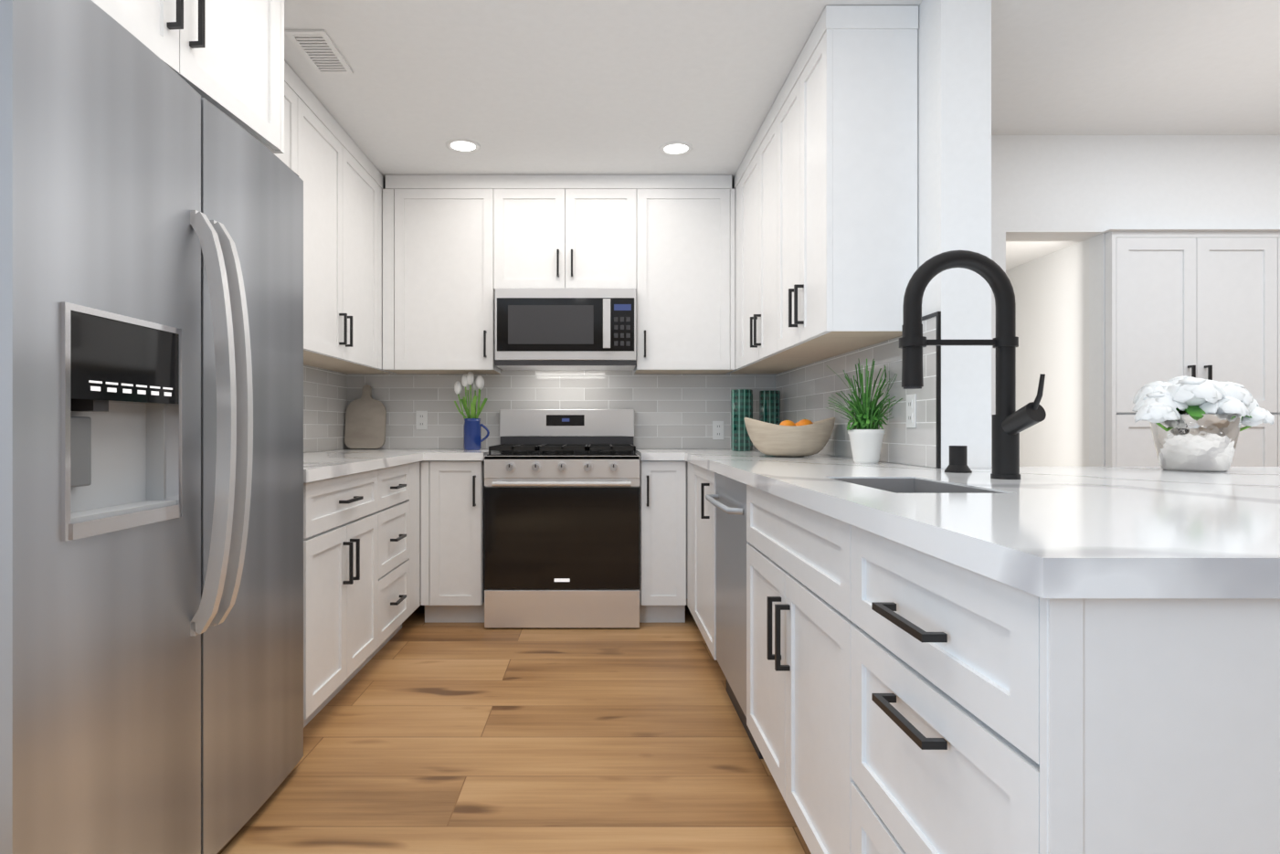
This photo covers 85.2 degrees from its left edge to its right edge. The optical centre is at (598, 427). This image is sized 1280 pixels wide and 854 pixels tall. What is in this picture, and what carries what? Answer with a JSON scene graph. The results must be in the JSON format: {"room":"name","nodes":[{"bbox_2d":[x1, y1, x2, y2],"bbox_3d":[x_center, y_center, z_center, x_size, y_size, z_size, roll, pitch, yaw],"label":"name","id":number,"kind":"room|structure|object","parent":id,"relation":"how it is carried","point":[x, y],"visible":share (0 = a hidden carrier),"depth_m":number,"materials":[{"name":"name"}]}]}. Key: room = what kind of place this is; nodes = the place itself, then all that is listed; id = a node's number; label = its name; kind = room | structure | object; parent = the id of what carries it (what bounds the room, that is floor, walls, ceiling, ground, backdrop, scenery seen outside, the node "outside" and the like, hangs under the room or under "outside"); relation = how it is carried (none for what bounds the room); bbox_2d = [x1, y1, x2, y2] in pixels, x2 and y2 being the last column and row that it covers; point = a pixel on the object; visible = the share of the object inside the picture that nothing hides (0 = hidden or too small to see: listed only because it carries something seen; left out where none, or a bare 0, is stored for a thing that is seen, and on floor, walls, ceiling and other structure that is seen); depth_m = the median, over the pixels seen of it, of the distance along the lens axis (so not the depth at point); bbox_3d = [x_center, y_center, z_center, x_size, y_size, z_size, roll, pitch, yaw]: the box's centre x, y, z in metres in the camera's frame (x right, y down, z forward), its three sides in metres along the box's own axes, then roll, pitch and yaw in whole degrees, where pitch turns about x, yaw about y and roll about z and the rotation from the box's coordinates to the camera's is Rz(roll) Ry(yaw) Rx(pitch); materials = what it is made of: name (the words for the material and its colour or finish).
{"room":"kitchen","nodes":[
{"label":"kitchen","id":0,"kind":"room"},
{"bbox_2d":[216,605,811,853],"bbox_3d":[1.000,1.080,1.500,10.000,0.050,11.000,0,0,0],"label":"floor","id":1,"kind":"structure","parent":0,"point":[452,738],"depth_m":2.21,"materials":[{"name":"brown wood"}]},
{"bbox_2d":[0,0,303,853],"bbox_3d":[-1.181,0.139,1.620,0.718,1.832,1.070,0,0,0],"label":"fridge","id":2,"kind":"object","parent":1,"relation":"on","point":[152,246],"visible":1,"depth_m":1.38,"materials":[{"name":"metal"}]},
{"bbox_2d":[484,409,639,627],"bbox_3d":[-0.190,0.472,3.916,0.813,1.166,0.704,0,0,0],"label":"range","id":3,"kind":"object","parent":1,"relation":"on","point":[562,489],"visible":1,"depth_m":3.62,"materials":[{"name":"silver metal"}]},
{"bbox_2d":[705,472,763,759],"bbox_3d":[0.739,0.616,2.498,0.657,0.879,0.596,0,0,0],"label":"dishwasher","id":4,"kind":"object","parent":1,"relation":"on","point":[729,500],"visible":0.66,"depth_m":2.43,"materials":[{"name":"silver metal"}]},
{"bbox_2d":[303,459,1279,853],"bbox_3d":[0.357,0.614,2.498,3.806,0.882,3.556,0,0,0],"label":"base cabinet","id":5,"kind":"object","parent":1,"relation":"on","point":[901,699],"visible":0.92,"depth_m":1.04,"materials":[{"name":"white wood"}]},
{"bbox_2d":[303,448,1279,598],"bbox_3d":[0.379,0.152,2.487,3.842,0.041,3.570,0,0,0],"label":"countertop","id":6,"kind":"structure","parent":5,"relation":"on","point":[1053,532],"depth_m":1.07,"materials":[{"name":"stone"}]},
{"bbox_2d":[344,384,386,448],"bbox_3d":[-1.412,-0.066,4.218,0.240,0.390,0.069,0,0,0],"label":"cutting board","id":7,"kind":"object","parent":6,"relation":"on","point":[365,417],"visible":1,"depth_m":4.20,"materials":[{"name":"brown wood"}]},
{"bbox_2d":[454,371,489,450],"bbox_3d":[-0.744,-0.098,4.085,0.211,0.459,0.121,0,0,0],"label":"pitcher","id":8,"kind":"object","parent":6,"relation":"on","point":[472,440],"visible":1,"depth_m":4.05,"materials":[{"name":"blue ceramic"}]},
{"bbox_2d":[730,389,752,451],"bbox_3d":[0.812,-0.041,3.930,0.122,0.345,0.122,0,0,0],"label":"jar","id":9,"kind":"object","parent":6,"relation":"on","point":[741,399],"visible":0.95,"depth_m":3.88,"materials":[{"name":"green glass"}]},
{"bbox_2d":[759,390,780,424],"bbox_3d":[0.999,-0.041,4.050,0.122,0.345,0.122,0,0,0],"label":"jar","id":10,"kind":"object","parent":6,"relation":"on","point":[769,401],"visible":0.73,"depth_m":4.00,"materials":[{"name":"green glass"}]},
{"bbox_2d":[744,417,835,457],"bbox_3d":[0.862,0.043,3.135,0.400,0.179,0.304,0,0,0],"label":"fruit bowl","id":11,"kind":"object","parent":6,"relation":"on","point":[771,439],"visible":0.99,"depth_m":3.02,"materials":[{"name":"brown wood"}]},
{"bbox_2d":[779,418,813,426],"bbox_3d":[0.877,0.040,3.140,0.190,0.157,0.189,0,0,0],"label":"oranges","id":12,"kind":"object","parent":11,"relation":"in","point":[803,422],"visible":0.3,"depth_m":3.08,"materials":[{"name":"orange plant"}]},
{"bbox_2d":[826,358,902,464],"bbox_3d":[0.958,-0.062,2.570,0.253,0.388,0.222,0,0,0],"label":"potted plant","id":13,"kind":"object","parent":6,"relation":"on","point":[865,437],"visible":1,"depth_m":2.54,"materials":[{"name":"green plant"}]},
{"bbox_2d":[833,478,1004,493],"bbox_3d":[0.723,0.246,1.625,0.237,0.223,0.442,0,0,0],"label":"sink","id":14,"kind":"object","parent":6,"relation":"in","point":[893,485],"visible":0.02,"depth_m":1.84,"materials":[{"name":"silver metal"}]},
{"bbox_2d":[944,445,972,473],"bbox_3d":[1.060,0.093,2.047,0.072,0.078,0.072,0,0,0],"label":"switch","id":15,"kind":"object","parent":6,"relation":"on","point":[957,454],"visible":1,"depth_m":2.03,"materials":[{"name":"black"}]},
{"bbox_2d":[899,250,1046,479],"bbox_3d":[0.932,-0.163,1.743,0.311,0.589,0.164,0,0,0],"label":"faucet","id":16,"kind":"object","parent":6,"relation":"on","point":[1007,424],"visible":1,"depth_m":1.77,"materials":[{"name":"black metal"}]},
{"bbox_2d":[1131,375,1274,472],"bbox_3d":[1.834,-0.015,2.123,0.393,0.294,0.247,0,0,0],"label":"vase","id":17,"kind":"object","parent":6,"relation":"on","point":[1204,439],"visible":1,"depth_m":2.06,"materials":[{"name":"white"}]},
{"bbox_2d":[1103,228,1279,466],"bbox_3d":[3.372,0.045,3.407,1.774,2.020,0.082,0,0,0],"label":"pantry cabinet","id":18,"kind":"object","parent":1,"relation":"on","point":[1204,303],"visible":0.41,"depth_m":3.41,"materials":[{"name":"white wood"}]},
{"bbox_2d":[284,0,1279,192],"bbox_3d":[1.000,-1.475,1.500,10.000,0.060,11.000,0,0,0],"label":"ceiling","id":19,"kind":"structure","parent":0,"point":[543,87],"depth_m":2.82,"materials":[{"name":"paint"}]},
{"bbox_2d":[284,30,353,74],"bbox_3d":[-1.067,-1.440,2.670,0.145,0.008,0.300,0,0,0],"label":"ceiling vent grille","id":20,"kind":"object","parent":19,"relation":"attached to","point":[316,47],"depth_m":2.65,"materials":[{"name":"white metal"}]},
{"bbox_2d":[445,137,480,153],"bbox_3d":[-0.692,-1.440,3.554,0.176,0.007,0.176,0,0,0],"label":"recessed light","id":21,"kind":"object","parent":19,"relation":"in","point":[461,145],"visible":1,"depth_m":3.55,"materials":[{"name":"white"}]},
{"bbox_2d":[658,141,693,156],"bbox_3d":[0.401,-1.440,3.589,0.176,0.007,0.176,0,0,0],"label":"recessed light","id":22,"kind":"object","parent":19,"relation":"in","point":[671,148],"visible":1,"depth_m":3.58,"materials":[{"name":"white"}]},
{"bbox_2d":[781,0,991,468],"bbox_3d":[1.178,-0.195,3.252,0.161,2.500,2.056,0,0,0],"label":"wall","id":23,"kind":"structure","parent":0,"point":[954,37],"depth_m":2.22,"materials":[{"name":"white paint"}]},
{"bbox_2d":[991,135,1279,466],"bbox_3d":[3.629,-0.195,4.030,4.741,2.500,1.200,0,0,0],"label":"wall","id":24,"kind":"structure","parent":0,"point":[1054,198],"depth_m":3.43,"materials":[{"name":"white paint"}]},
{"bbox_3d":[-1.610,-0.195,0.140,0.120,2.500,8.280,0,0,0],"label":"wall","id":25,"kind":"structure","parent":0,"visible":0},
{"bbox_2d":[91,0,284,153],"bbox_3d":[-1.239,-1.147,1.637,0.524,0.591,1.070,0,0,4],"label":"upper cabinet","id":26,"kind":"object","parent":25,"relation":"attached to","point":[230,52],"visible":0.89,"depth_m":1.87,"materials":[{"name":"white wood"}]},
{"bbox_3d":[-0.206,-0.195,4.340,2.929,2.500,0.120,0,0,0],"label":"wall","id":27,"kind":"structure","parent":0,"visible":0},
{"bbox_2d":[274,5,918,373],"bbox_3d":[-0.226,-0.886,3.238,2.640,1.112,2.076,0,0,0],"label":"upper cabinet","id":28,"kind":"object","parent":27,"relation":"attached to","point":[810,256],"visible":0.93,"depth_m":3.59,"materials":[{"name":"white wood"}]},
{"bbox_2d":[495,287,635,370],"bbox_3d":[-0.184,-0.567,4.059,0.794,0.433,0.418,0,0,0],"label":"microwave","id":29,"kind":"object","parent":28,"relation":"attached to","point":[537,329],"visible":1,"depth_m":3.89,"materials":[{"name":"silver metal"}]},
{"bbox_2d":[303,311,941,468],"bbox_3d":[-0.226,-0.327,3.252,2.646,0.916,2.054,0,0,0],"label":"tile backsplash","id":30,"kind":"structure","parent":27,"relation":"attached to","point":[671,410],"depth_m":4.27,"materials":[{"name":"grey tile"}]},
{"bbox_2d":[415,411,427,429],"bbox_3d":[-1.087,-0.045,4.270,0.070,0.116,0.008,0,0,0],"label":"outlet","id":31,"kind":"object","parent":30,"relation":"attached to","point":[421,417],"visible":1,"depth_m":4.27,"materials":[{"name":"white plastic"}]},
{"bbox_2d":[712,421,724,439],"bbox_3d":[0.738,0.017,4.270,0.070,0.116,0.008,0,0,0],"label":"outlet","id":32,"kind":"object","parent":30,"relation":"attached to","point":[718,427],"visible":1,"depth_m":4.27,"materials":[{"name":"white plastic"}]},
{"bbox_2d":[906,393,916,427],"bbox_3d":[1.087,-0.057,2.418,0.008,0.116,0.070,0,0,0],"label":"outlet","id":33,"kind":"object","parent":30,"relation":"attached to","point":[911,399],"visible":1,"depth_m":2.41,"materials":[{"name":"white plastic"}]}
]}

